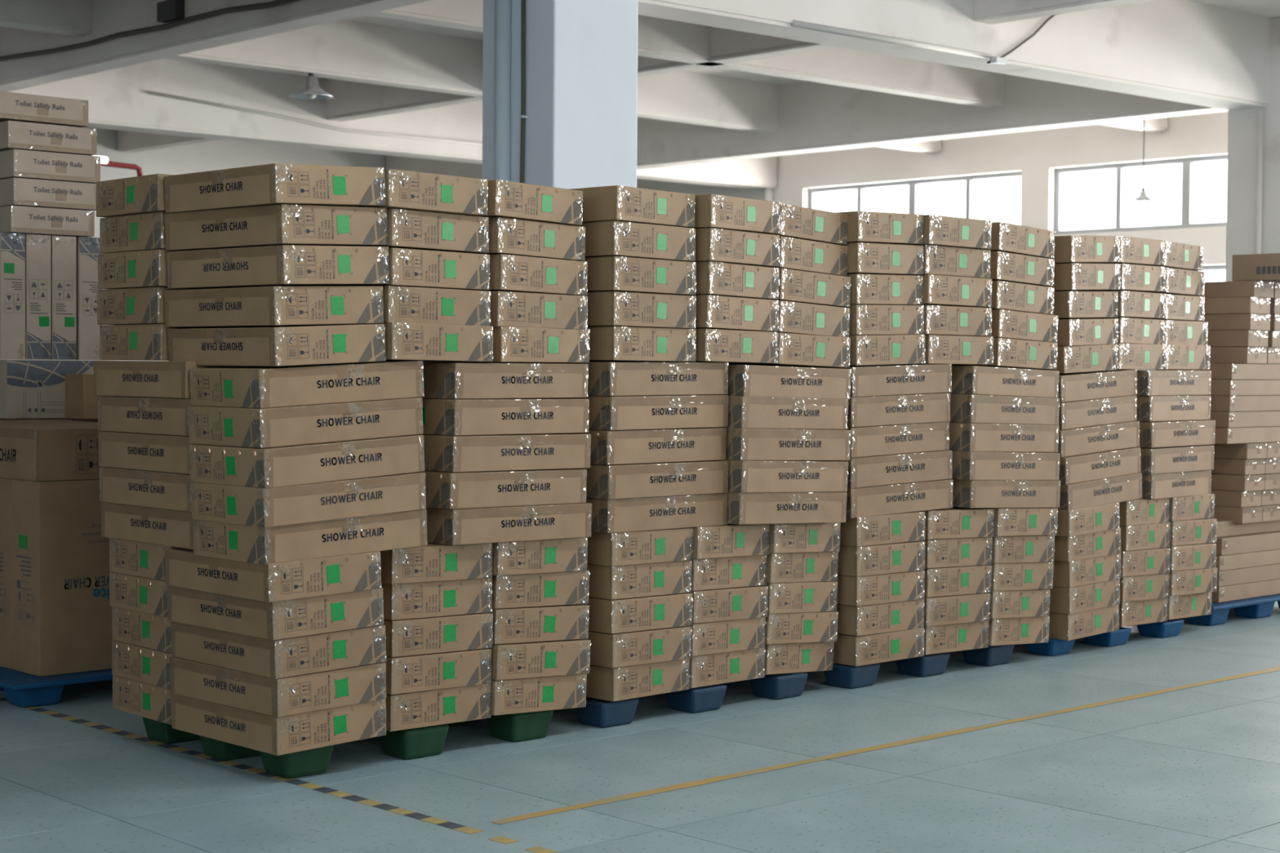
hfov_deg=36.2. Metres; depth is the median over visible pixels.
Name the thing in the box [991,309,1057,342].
carton
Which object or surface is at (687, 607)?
print
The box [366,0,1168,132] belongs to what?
ceiling beam
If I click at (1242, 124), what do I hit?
pillar
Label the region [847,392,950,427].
carton
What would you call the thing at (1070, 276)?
carton
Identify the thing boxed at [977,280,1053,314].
carton
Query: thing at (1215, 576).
print
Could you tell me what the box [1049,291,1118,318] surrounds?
carton
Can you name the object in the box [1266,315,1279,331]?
carton
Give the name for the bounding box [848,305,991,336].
carton
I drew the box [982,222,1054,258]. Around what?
carton
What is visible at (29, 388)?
carton
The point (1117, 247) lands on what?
print
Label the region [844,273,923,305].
carton
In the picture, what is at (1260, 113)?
conduit
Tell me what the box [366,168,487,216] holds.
carton
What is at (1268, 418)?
carton
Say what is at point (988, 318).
print
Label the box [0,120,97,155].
carton
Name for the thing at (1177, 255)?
carton
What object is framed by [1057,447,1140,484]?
carton
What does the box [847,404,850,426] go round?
print
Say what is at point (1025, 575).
carton
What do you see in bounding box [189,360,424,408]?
carton
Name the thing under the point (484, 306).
print
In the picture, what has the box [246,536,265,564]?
print
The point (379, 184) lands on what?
print
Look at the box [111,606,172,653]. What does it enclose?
carton
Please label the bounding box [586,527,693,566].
carton
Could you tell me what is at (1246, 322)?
carton
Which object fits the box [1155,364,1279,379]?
carton
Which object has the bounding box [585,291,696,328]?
carton
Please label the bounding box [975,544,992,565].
print
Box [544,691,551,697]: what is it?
print
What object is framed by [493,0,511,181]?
drain pipe
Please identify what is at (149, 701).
carton
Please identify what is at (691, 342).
print
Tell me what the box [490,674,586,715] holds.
carton
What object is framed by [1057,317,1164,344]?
carton
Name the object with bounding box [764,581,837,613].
carton
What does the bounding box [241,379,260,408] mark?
print
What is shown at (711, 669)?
carton
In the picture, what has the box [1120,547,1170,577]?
carton
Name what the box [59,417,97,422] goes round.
carton
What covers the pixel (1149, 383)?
carton
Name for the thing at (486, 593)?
print
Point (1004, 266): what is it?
carton
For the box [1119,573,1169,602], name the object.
carton
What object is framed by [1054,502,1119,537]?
carton
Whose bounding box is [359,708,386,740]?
print
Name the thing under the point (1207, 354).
print
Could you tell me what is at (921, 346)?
print
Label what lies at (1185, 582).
carton
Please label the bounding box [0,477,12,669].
carton
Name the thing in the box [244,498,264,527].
print
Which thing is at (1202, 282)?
print
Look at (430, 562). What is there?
carton
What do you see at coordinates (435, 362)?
carton
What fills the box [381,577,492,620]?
carton
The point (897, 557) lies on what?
carton
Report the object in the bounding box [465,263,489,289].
print
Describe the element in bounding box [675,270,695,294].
print
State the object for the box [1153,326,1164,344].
print
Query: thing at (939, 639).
carton
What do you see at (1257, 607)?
pallet
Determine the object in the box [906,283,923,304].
print
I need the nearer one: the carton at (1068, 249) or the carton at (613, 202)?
the carton at (613, 202)
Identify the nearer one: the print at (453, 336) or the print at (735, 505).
the print at (453, 336)
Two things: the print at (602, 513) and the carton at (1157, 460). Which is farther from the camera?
the carton at (1157, 460)
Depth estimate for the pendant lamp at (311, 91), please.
14.78 m
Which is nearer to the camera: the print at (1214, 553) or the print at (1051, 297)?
the print at (1051, 297)
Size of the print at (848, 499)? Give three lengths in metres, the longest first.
0.107 x 0.089 x 0.001 m
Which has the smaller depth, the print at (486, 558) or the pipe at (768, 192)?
the print at (486, 558)
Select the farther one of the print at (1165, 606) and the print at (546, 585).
the print at (1165, 606)
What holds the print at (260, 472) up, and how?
attached to the carton at (316, 463)
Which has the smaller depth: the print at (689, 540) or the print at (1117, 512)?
the print at (689, 540)
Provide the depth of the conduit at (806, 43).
14.43 m
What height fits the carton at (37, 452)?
0.198 m
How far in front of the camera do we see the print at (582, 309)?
6.83 m
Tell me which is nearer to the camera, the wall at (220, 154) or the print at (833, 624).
the print at (833, 624)
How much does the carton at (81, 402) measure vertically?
0.200 m
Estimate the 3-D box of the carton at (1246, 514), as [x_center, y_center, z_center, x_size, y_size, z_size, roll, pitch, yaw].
[3.010,0.458,10.520,0.203,0.082,0.623,-1,2,-43]
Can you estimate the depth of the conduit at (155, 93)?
17.48 m
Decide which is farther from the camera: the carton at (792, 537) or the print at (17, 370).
the print at (17, 370)
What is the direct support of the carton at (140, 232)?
on the carton at (148, 268)
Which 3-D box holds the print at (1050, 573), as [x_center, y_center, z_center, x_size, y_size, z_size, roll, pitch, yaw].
[1.802,0.680,8.700,0.107,0.089,0.001,3,0,-41]
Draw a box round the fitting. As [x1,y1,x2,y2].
[989,56,1008,64]
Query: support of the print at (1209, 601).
attached to the carton at (1180, 606)
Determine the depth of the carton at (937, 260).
8.22 m
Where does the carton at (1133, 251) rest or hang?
on the carton at (1134, 277)
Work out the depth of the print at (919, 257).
8.07 m
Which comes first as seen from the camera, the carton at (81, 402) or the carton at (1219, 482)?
the carton at (81, 402)
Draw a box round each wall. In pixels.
[0,126,385,360]
[636,111,1228,370]
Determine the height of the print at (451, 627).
0.038 m
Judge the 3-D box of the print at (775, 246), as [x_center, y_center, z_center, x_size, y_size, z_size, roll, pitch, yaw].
[0.497,-0.657,7.451,0.001,0.089,0.107,2,2,41]
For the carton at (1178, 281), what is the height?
0.127 m
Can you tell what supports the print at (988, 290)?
attached to the carton at (938, 290)
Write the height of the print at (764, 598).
0.089 m
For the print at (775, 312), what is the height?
0.089 m
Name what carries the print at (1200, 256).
attached to the carton at (1177, 255)
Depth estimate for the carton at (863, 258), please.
7.92 m
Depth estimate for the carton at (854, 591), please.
8.00 m
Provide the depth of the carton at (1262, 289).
10.34 m
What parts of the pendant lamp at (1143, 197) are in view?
lamp shade, cord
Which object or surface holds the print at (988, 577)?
attached to the carton at (969, 580)
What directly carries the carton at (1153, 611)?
on the pallet at (1171, 628)
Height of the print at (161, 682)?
0.087 m
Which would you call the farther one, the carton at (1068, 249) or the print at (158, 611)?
the carton at (1068, 249)
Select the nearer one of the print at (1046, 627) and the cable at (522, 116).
the print at (1046, 627)
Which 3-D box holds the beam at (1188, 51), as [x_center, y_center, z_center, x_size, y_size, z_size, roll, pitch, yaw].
[-1.760,-2.625,9.270,21.618,0.705,0.340,-1,2,-41]
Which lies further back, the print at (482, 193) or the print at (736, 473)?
the print at (736, 473)
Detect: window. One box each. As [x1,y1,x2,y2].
[808,171,1021,218]
[1053,154,1227,235]
[1201,264,1225,271]
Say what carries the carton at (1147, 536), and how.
on the carton at (1153, 561)
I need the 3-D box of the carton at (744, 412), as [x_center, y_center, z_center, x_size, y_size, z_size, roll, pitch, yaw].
[0.459,-0.056,7.711,0.621,0.135,0.422,-1,2,-44]
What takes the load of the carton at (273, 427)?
on the carton at (316, 463)
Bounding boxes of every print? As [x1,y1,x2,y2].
[0,232,25,261]
[6,360,93,386]
[26,331,50,359]
[53,332,75,359]
[80,236,100,262]
[141,182,157,212]
[141,296,157,323]
[142,258,158,286]
[144,221,160,249]
[144,333,159,359]
[154,555,165,581]
[154,591,168,617]
[156,626,172,653]
[156,662,169,688]
[156,698,171,724]
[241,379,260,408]
[241,419,260,448]
[244,459,264,488]
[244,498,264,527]
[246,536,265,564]
[328,568,337,580]
[337,643,343,654]
[353,561,380,591]
[355,597,383,628]
[356,295,383,323]
[358,177,385,204]
[358,333,385,362]
[358,635,386,666]
[359,672,385,703]
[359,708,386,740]
[361,217,387,244]
[363,256,389,284]
[429,482,449,509]
[432,445,453,472]
[432,518,452,545]
[433,372,454,399]
[433,408,454,435]
[445,626,453,639]
[446,262,453,274]
[451,336,455,348]
[462,188,487,215]
[464,226,488,252]
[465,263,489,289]
[465,300,489,325]
[465,692,490,721]
[466,551,492,579]
[466,586,491,614]
[466,622,492,650]
[466,657,491,686]
[467,335,493,361]
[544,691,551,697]
[546,304,553,315]
[546,585,553,594]
[560,199,582,225]
[562,682,586,709]
[563,235,585,260]
[564,304,586,329]
[564,546,586,572]
[564,579,588,604]
[564,613,588,639]
[565,270,587,295]
[566,648,590,675]
[567,337,589,362]
[587,474,608,499]
[589,370,609,395]
[590,405,610,430]
[590,440,606,464]
[591,508,607,533]
[671,568,691,594]
[671,601,692,627]
[671,635,691,661]
[671,666,689,692]
[672,536,693,561]
[675,202,694,226]
[675,236,695,261]
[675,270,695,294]
[675,304,695,328]
[675,337,695,361]
[720,404,742,428]
[723,373,743,396]
[725,436,741,460]
[727,501,739,524]
[728,469,742,493]
[746,625,764,649]
[746,654,764,679]
[748,562,767,586]
[749,594,768,618]
[751,532,769,555]
[760,308,778,331]
[760,340,777,363]
[761,275,778,299]
[762,209,780,233]
[762,243,779,266]
[816,648,833,671]
[819,589,837,612]
[819,619,837,642]
[820,559,838,582]
[823,529,839,551]
[830,222,847,244]
[830,253,847,275]
[831,315,849,337]
[831,345,849,367]
[832,284,850,306]
[845,496,850,518]
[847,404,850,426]
[847,466,850,488]
[906,253,923,274]
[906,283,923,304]
[906,312,924,334]
[906,606,924,630]
[906,635,924,658]
[907,222,924,244]
[907,342,924,364]
[907,519,924,542]
[907,549,924,571]
[907,577,924,600]
[950,431,969,451]
[951,401,970,422]
[951,458,969,479]
[952,373,973,394]
[952,487,970,507]
[973,257,990,278]
[973,600,990,622]
[973,627,988,649]
[974,315,991,336]
[975,227,991,248]
[975,285,991,306]
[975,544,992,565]
[975,572,991,593]
[977,343,993,364]
[977,516,994,537]
[1034,622,1048,643]
[1035,596,1049,617]
[1037,568,1053,589]
[1039,266,1053,285]
[1039,294,1053,314]
[1039,542,1054,562]
[1040,237,1054,257]
[1041,349,1057,369]
[1041,515,1057,535]
[1042,322,1057,342]
[1048,437,1060,453]
[1057,382,1060,402]
[1057,492,1067,510]
[1058,410,1061,430]
[1058,465,1065,484]
[1104,351,1118,370]
[1106,297,1118,317]
[1106,324,1118,344]
[1106,509,1119,530]
[1106,585,1119,607]
[1106,611,1119,632]
[1107,243,1119,262]
[1107,534,1120,555]
[1107,560,1120,581]
[1108,270,1120,289]
[1134,403,1149,421]
[1137,377,1147,395]
[1137,429,1151,448]
[1140,455,1151,474]
[1142,480,1151,499]
[1153,246,1164,265]
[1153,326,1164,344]
[1154,273,1165,291]
[1154,299,1164,318]
[1154,351,1166,369]
[1155,603,1168,622]
[1157,579,1169,599]
[1158,555,1170,573]
[1159,504,1169,523]
[1159,528,1170,548]
[1193,252,1203,270]
[1194,277,1204,295]
[1194,302,1204,320]
[1196,328,1207,345]
[1198,351,1209,369]
[1200,596,1211,615]
[1204,500,1214,518]
[1204,550,1216,568]
[1205,524,1216,543]
[1205,573,1217,592]
[1256,266,1279,274]
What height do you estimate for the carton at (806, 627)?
0.146 m
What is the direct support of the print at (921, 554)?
attached to the carton at (897, 557)
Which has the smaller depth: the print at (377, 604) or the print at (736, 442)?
the print at (377, 604)
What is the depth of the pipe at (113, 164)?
15.66 m
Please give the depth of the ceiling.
15.16 m
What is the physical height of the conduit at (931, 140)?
0.040 m
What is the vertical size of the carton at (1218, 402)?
0.082 m
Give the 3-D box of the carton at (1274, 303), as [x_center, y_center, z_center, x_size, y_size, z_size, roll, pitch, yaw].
[3.231,-0.647,10.685,0.203,0.085,0.623,-1,2,-43]
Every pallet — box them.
[0,666,112,707]
[142,710,553,778]
[553,672,807,728]
[805,644,1013,688]
[1026,619,1183,656]
[1186,593,1279,626]
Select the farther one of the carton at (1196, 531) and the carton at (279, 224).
the carton at (1196, 531)
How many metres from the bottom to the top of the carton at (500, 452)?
0.128 m
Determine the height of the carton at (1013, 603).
0.143 m
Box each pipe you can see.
[100,160,142,176]
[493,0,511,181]
[763,187,773,200]
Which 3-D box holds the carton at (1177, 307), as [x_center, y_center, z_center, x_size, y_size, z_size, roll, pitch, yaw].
[2.437,-0.589,9.777,0.619,0.122,0.422,2,2,42]
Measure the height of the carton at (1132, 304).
0.122 m
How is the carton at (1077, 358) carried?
on the carton at (1077, 386)
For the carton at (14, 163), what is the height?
0.121 m
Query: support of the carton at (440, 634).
on the carton at (445, 670)
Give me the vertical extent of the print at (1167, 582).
0.088 m
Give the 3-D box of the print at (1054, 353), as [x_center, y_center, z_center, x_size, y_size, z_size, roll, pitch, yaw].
[1.813,-0.298,8.671,0.107,0.089,0.001,2,0,-41]
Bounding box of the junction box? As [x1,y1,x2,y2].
[156,0,184,22]
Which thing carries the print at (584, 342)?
attached to the carton at (510, 344)
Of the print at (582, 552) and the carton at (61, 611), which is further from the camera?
the carton at (61, 611)
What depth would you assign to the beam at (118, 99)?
17.24 m
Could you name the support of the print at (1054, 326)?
attached to the carton at (1006, 324)
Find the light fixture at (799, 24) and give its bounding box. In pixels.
[791,19,992,59]
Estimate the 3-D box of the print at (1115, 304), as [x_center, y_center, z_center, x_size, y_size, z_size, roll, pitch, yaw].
[2.189,-0.551,9.079,0.107,0.088,0.001,-4,4,-45]
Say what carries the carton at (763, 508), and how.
on the carton at (792, 537)
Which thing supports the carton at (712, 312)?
on the carton at (712, 345)
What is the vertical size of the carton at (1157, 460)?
0.126 m
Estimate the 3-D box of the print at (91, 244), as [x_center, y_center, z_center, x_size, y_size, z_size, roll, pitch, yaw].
[-2.509,-0.804,8.948,0.112,0.122,0.001,-1,2,-43]
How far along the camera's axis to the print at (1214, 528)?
9.73 m
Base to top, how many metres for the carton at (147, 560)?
0.119 m
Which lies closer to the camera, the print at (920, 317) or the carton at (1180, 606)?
the print at (920, 317)
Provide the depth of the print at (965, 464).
8.30 m
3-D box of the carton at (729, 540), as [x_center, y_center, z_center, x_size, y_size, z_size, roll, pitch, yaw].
[0.136,0.426,7.629,0.619,0.140,0.426,2,1,44]
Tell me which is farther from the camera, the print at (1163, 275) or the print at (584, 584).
the print at (1163, 275)
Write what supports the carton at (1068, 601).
on the carton at (1064, 627)
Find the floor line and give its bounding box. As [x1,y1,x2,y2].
[490,666,1279,824]
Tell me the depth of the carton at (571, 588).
6.78 m
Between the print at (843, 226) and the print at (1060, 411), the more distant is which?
the print at (1060, 411)
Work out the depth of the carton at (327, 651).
6.16 m
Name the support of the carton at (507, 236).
on the carton at (508, 273)
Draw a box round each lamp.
[92,155,108,164]
[288,72,333,100]
[1133,120,1153,200]
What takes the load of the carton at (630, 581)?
on the carton at (669, 611)
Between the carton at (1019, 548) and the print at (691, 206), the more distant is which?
the carton at (1019, 548)
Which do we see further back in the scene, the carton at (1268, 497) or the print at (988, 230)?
the carton at (1268, 497)
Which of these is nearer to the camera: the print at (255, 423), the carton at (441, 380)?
the print at (255, 423)
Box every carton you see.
[0,91,88,127]
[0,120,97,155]
[0,149,100,183]
[0,177,96,210]
[0,205,94,237]
[0,232,25,359]
[0,360,93,418]
[0,417,72,421]
[0,418,97,424]
[0,422,109,481]
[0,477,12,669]
[11,479,113,676]
[18,235,75,359]
[22,234,51,359]
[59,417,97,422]
[65,373,98,419]
[75,236,102,359]
[93,360,235,398]
[96,173,173,217]
[97,248,214,288]
[97,286,284,326]
[97,395,193,435]
[97,431,194,474]
[98,466,191,511]
[99,211,167,253]
[99,324,255,360]
[101,502,193,549]
[109,537,177,581]
[109,571,168,617]
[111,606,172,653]
[111,640,173,688]
[112,675,171,724]
[164,163,386,213]
[164,204,387,250]
[164,285,383,327]
[164,547,381,602]
[166,244,389,288]
[166,585,383,640]
[167,324,386,366]
[168,657,386,717]
[170,621,386,679]
[170,693,386,755]
[187,397,423,448]
[188,435,424,488]
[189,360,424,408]
[190,471,426,527]
[192,509,426,564]
[284,322,493,361]
[347,247,489,290]
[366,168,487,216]
[368,208,488,253]
[378,542,493,584]
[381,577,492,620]
[382,285,490,325]
[383,612,493,657]
[383,648,491,694]
[385,684,491,731]
[416,433,591,472]
[418,468,586,509]
[420,362,588,399]
[422,398,589,435]
[425,502,591,545]
[435,361,532,363]
[475,217,585,261]
[478,179,582,225]
[482,253,587,295]
[488,326,589,362]
[488,604,589,644]
[488,639,590,680]
[489,291,587,329]
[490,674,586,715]
[491,570,589,608]
[492,537,587,575]
[532,361,728,395]
[554,394,728,430]
[568,185,694,227]
[573,427,726,465]
[574,220,695,261]
[582,460,728,499]
[582,592,692,634]
[583,255,696,295]
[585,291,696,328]
[586,326,696,361]
[586,493,728,533]
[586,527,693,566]
[586,560,692,599]
[586,626,691,668]
[586,658,689,702]
[666,328,777,363]
[688,261,779,299]
[689,227,779,266]
[689,524,769,559]
[689,585,768,623]
[689,617,765,656]
[689,648,764,688]
[691,294,778,331]
[691,555,767,591]
[693,193,780,234]
[711,364,851,399]
[715,395,848,429]
[724,459,848,493]
[725,427,851,460]
[727,492,847,524]
[728,333,850,367]
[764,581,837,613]
[764,611,838,644]
[764,641,834,675]
[766,551,838,582]
[768,522,840,553]
[770,300,849,337]
[772,235,848,275]
[773,203,847,244]
[774,268,851,306]
[817,364,951,397]
[832,627,924,666]
[834,449,952,488]
[835,210,924,244]
[836,570,924,606]
[836,599,924,636]
[837,541,924,577]
[838,421,949,457]
[840,511,924,546]
[842,242,923,275]
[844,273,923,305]
[844,304,924,334]
[845,479,952,518]
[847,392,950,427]
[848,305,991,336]
[848,334,924,365]
[911,214,991,249]
[914,274,991,306]
[920,244,990,278]
[920,506,995,539]
[921,537,992,568]
[922,334,993,364]
[924,564,991,597]
[924,592,990,626]
[924,621,989,654]
[946,422,1058,452]
[948,394,1059,425]
[950,365,1059,397]
[951,337,1057,369]
[951,450,1060,479]
[952,479,1060,508]
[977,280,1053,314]
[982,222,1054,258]
[983,507,1057,536]
[988,616,1049,645]
[990,251,1054,286]
[990,589,1050,618]
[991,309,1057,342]
[991,534,1054,564]
[991,562,1053,591]
[1047,344,1118,373]
[1048,235,1119,263]
[1048,262,1120,291]
[1048,421,1139,457]
[1048,578,1119,614]
[1048,604,1119,640]
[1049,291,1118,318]
[1051,553,1120,587]
[1053,528,1120,561]
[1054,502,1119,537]
[1056,318,1118,346]
[1056,368,1137,402]
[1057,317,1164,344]
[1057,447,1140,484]
[1057,472,1142,510]
[1058,395,1137,430]
[1062,263,1165,292]
[1068,290,1165,318]
[1088,235,1164,266]
[1116,343,1166,369]
[1119,497,1170,525]
[1119,522,1170,551]
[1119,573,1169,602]
[1119,598,1168,626]
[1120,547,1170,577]
[1134,395,1211,422]
[1136,369,1211,395]
[1137,419,1215,448]
[1140,444,1214,474]
[1141,470,1211,499]
[1145,293,1204,320]
[1152,267,1204,296]
[1154,240,1203,271]
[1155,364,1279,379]
[1164,320,1208,345]
[1166,344,1210,369]
[1167,591,1211,619]
[1168,542,1216,571]
[1168,567,1217,595]
[1169,493,1214,521]
[1169,518,1217,546]
[1195,313,1270,330]
[1198,280,1274,297]
[1204,297,1270,314]
[1207,330,1268,346]
[1208,395,1279,411]
[1208,410,1279,427]
[1208,442,1266,459]
[1209,346,1266,364]
[1210,379,1279,395]
[1210,473,1265,491]
[1210,489,1261,507]
[1211,457,1265,475]
[1211,530,1279,555]
[1211,578,1279,602]
[1213,506,1262,524]
[1214,426,1279,444]
[1215,549,1279,571]
[1216,519,1279,537]
[1217,563,1279,586]
[1225,347,1279,364]
[1231,253,1279,282]
[1257,331,1279,347]
[1261,488,1279,506]
[1262,504,1279,521]
[1263,473,1279,489]
[1264,441,1279,457]
[1264,457,1279,474]
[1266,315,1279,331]
[1270,281,1279,298]
[1270,298,1279,315]
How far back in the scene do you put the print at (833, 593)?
7.87 m
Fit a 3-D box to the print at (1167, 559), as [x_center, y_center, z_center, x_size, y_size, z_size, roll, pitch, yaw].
[2.524,0.664,9.428,0.107,0.088,0.001,0,1,-44]
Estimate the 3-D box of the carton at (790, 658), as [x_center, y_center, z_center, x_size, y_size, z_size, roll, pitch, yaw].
[0.420,0.910,7.997,0.619,0.147,0.428,2,2,44]
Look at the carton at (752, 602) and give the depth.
7.44 m
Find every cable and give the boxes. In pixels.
[0,0,297,61]
[519,0,528,182]
[986,13,1064,63]
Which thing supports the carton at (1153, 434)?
on the carton at (1157, 460)
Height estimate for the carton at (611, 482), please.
0.122 m
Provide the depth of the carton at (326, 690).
6.18 m
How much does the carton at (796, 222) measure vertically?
0.139 m
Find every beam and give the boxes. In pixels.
[0,0,430,91]
[8,57,777,189]
[385,17,1277,178]
[638,0,1271,110]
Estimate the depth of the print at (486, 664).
6.63 m
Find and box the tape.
[0,696,556,852]
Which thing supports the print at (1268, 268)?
attached to the carton at (1249, 267)
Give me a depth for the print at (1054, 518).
8.68 m
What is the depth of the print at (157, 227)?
6.37 m
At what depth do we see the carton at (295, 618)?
6.14 m
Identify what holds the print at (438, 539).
attached to the carton at (459, 526)
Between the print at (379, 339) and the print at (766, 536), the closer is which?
the print at (379, 339)
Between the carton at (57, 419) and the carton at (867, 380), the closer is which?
the carton at (867, 380)
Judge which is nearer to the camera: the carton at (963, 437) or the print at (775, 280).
the print at (775, 280)
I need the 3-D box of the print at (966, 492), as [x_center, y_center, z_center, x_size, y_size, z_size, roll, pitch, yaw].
[1.363,0.300,8.331,0.001,0.089,0.107,2,0,-41]
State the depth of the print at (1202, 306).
9.70 m
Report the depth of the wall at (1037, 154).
19.14 m
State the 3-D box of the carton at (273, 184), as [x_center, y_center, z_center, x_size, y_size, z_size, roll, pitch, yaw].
[-1.167,-0.753,6.249,0.619,0.137,0.426,2,2,45]
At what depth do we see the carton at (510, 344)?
6.70 m
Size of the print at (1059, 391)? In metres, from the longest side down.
0.107 x 0.088 x 0.001 m
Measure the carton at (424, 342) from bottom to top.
0.128 m
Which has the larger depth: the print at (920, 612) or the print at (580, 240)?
the print at (920, 612)
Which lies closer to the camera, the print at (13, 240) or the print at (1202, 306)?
the print at (13, 240)
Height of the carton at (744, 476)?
0.141 m
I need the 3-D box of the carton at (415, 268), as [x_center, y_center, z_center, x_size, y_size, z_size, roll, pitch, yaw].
[-0.867,-0.522,6.606,0.619,0.125,0.423,2,2,44]
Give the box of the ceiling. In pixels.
[343,0,1279,84]
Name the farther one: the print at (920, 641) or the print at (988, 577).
the print at (988, 577)
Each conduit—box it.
[147,90,482,145]
[335,41,820,118]
[741,140,931,159]
[1255,110,1263,253]
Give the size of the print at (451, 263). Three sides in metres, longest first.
0.038 x 0.032 x 0.001 m
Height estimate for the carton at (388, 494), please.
0.148 m
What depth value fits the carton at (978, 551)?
8.31 m
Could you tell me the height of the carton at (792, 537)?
0.139 m
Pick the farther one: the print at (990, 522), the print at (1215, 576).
the print at (1215, 576)
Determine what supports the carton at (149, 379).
on the carton at (138, 415)
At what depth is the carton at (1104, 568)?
8.93 m
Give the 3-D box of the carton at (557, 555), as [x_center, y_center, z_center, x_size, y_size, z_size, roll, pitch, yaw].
[-0.549,0.440,6.985,0.619,0.131,0.424,2,3,45]
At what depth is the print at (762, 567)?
7.57 m
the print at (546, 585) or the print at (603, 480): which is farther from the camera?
the print at (603, 480)
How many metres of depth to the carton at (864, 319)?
7.95 m
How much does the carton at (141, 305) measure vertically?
0.119 m
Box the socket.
[307,72,315,75]
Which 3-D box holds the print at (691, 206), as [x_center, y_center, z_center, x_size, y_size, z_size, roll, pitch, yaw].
[0.164,-0.773,7.120,0.001,0.089,0.107,2,2,43]
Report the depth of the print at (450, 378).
6.46 m
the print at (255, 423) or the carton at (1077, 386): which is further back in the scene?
the carton at (1077, 386)
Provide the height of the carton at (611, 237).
0.130 m
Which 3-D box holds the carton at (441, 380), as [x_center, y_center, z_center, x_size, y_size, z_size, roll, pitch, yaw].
[-0.546,-0.161,6.800,0.422,0.120,0.619,2,3,44]
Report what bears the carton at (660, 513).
on the carton at (667, 545)
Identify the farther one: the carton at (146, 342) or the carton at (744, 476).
the carton at (744, 476)
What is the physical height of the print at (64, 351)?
0.122 m
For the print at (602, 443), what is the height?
0.089 m
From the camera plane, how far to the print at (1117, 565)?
9.10 m
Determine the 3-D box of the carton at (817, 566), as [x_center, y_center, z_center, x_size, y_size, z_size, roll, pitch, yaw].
[0.432,0.547,7.948,0.619,0.142,0.426,2,2,44]
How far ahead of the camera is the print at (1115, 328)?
9.10 m
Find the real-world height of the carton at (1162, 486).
0.121 m
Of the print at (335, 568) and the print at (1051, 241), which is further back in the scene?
the print at (1051, 241)
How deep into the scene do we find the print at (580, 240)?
6.82 m
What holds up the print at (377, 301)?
attached to the carton at (304, 304)
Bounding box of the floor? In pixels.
[0,601,1279,852]
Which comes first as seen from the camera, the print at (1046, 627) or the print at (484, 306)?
the print at (484, 306)
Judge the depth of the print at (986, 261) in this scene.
8.34 m
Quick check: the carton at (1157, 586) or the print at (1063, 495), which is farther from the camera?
the carton at (1157, 586)
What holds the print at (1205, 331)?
attached to the carton at (1176, 332)
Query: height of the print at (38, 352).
0.122 m
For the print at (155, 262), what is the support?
attached to the carton at (148, 268)
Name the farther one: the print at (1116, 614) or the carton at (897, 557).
the print at (1116, 614)
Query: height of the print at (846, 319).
0.089 m
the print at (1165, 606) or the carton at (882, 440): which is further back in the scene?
the print at (1165, 606)
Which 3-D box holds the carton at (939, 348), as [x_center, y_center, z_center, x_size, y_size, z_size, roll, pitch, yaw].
[1.158,-0.332,8.493,0.423,0.124,0.619,-1,2,-40]
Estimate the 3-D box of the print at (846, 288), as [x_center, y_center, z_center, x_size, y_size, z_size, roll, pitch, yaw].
[0.802,-0.524,7.788,0.107,0.089,0.001,2,0,-44]
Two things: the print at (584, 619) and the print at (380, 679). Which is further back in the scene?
the print at (584, 619)
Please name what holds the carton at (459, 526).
on the carton at (557, 555)
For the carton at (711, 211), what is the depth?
7.28 m
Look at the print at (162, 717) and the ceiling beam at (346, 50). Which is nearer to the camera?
the print at (162, 717)
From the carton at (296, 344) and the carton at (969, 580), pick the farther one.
the carton at (969, 580)
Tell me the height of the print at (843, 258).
0.089 m
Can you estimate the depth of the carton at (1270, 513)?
10.42 m
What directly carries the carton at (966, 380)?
on the carton at (964, 408)
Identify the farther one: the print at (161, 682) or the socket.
the socket
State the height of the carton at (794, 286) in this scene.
0.139 m
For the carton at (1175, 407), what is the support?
on the carton at (1153, 434)
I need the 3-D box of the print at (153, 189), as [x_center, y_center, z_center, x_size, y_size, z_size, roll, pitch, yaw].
[-1.594,-0.743,6.358,0.001,0.087,0.107,-1,2,-43]
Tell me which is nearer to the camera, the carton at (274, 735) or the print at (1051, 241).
the carton at (274, 735)
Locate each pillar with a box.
[482,0,638,189]
[1225,17,1279,281]
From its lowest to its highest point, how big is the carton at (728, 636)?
0.136 m
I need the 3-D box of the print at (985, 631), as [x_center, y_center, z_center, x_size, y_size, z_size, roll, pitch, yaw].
[1.474,0.916,8.469,0.107,0.089,0.001,0,2,-41]
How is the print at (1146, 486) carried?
attached to the carton at (1162, 486)
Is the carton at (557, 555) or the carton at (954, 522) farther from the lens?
the carton at (954, 522)
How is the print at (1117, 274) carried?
attached to the carton at (1070, 276)
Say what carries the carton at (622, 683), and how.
on the pallet at (601, 713)
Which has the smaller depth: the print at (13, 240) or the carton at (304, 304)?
the carton at (304, 304)
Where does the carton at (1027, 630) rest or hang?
on the pallet at (843, 676)
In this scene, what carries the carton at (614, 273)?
on the carton at (605, 308)
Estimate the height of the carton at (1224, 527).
0.082 m
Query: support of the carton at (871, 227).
on the carton at (863, 258)
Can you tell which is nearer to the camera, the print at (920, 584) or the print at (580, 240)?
the print at (580, 240)
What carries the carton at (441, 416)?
on the carton at (500, 452)
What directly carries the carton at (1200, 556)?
on the carton at (1185, 582)
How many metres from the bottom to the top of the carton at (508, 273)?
0.134 m
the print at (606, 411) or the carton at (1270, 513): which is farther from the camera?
the carton at (1270, 513)

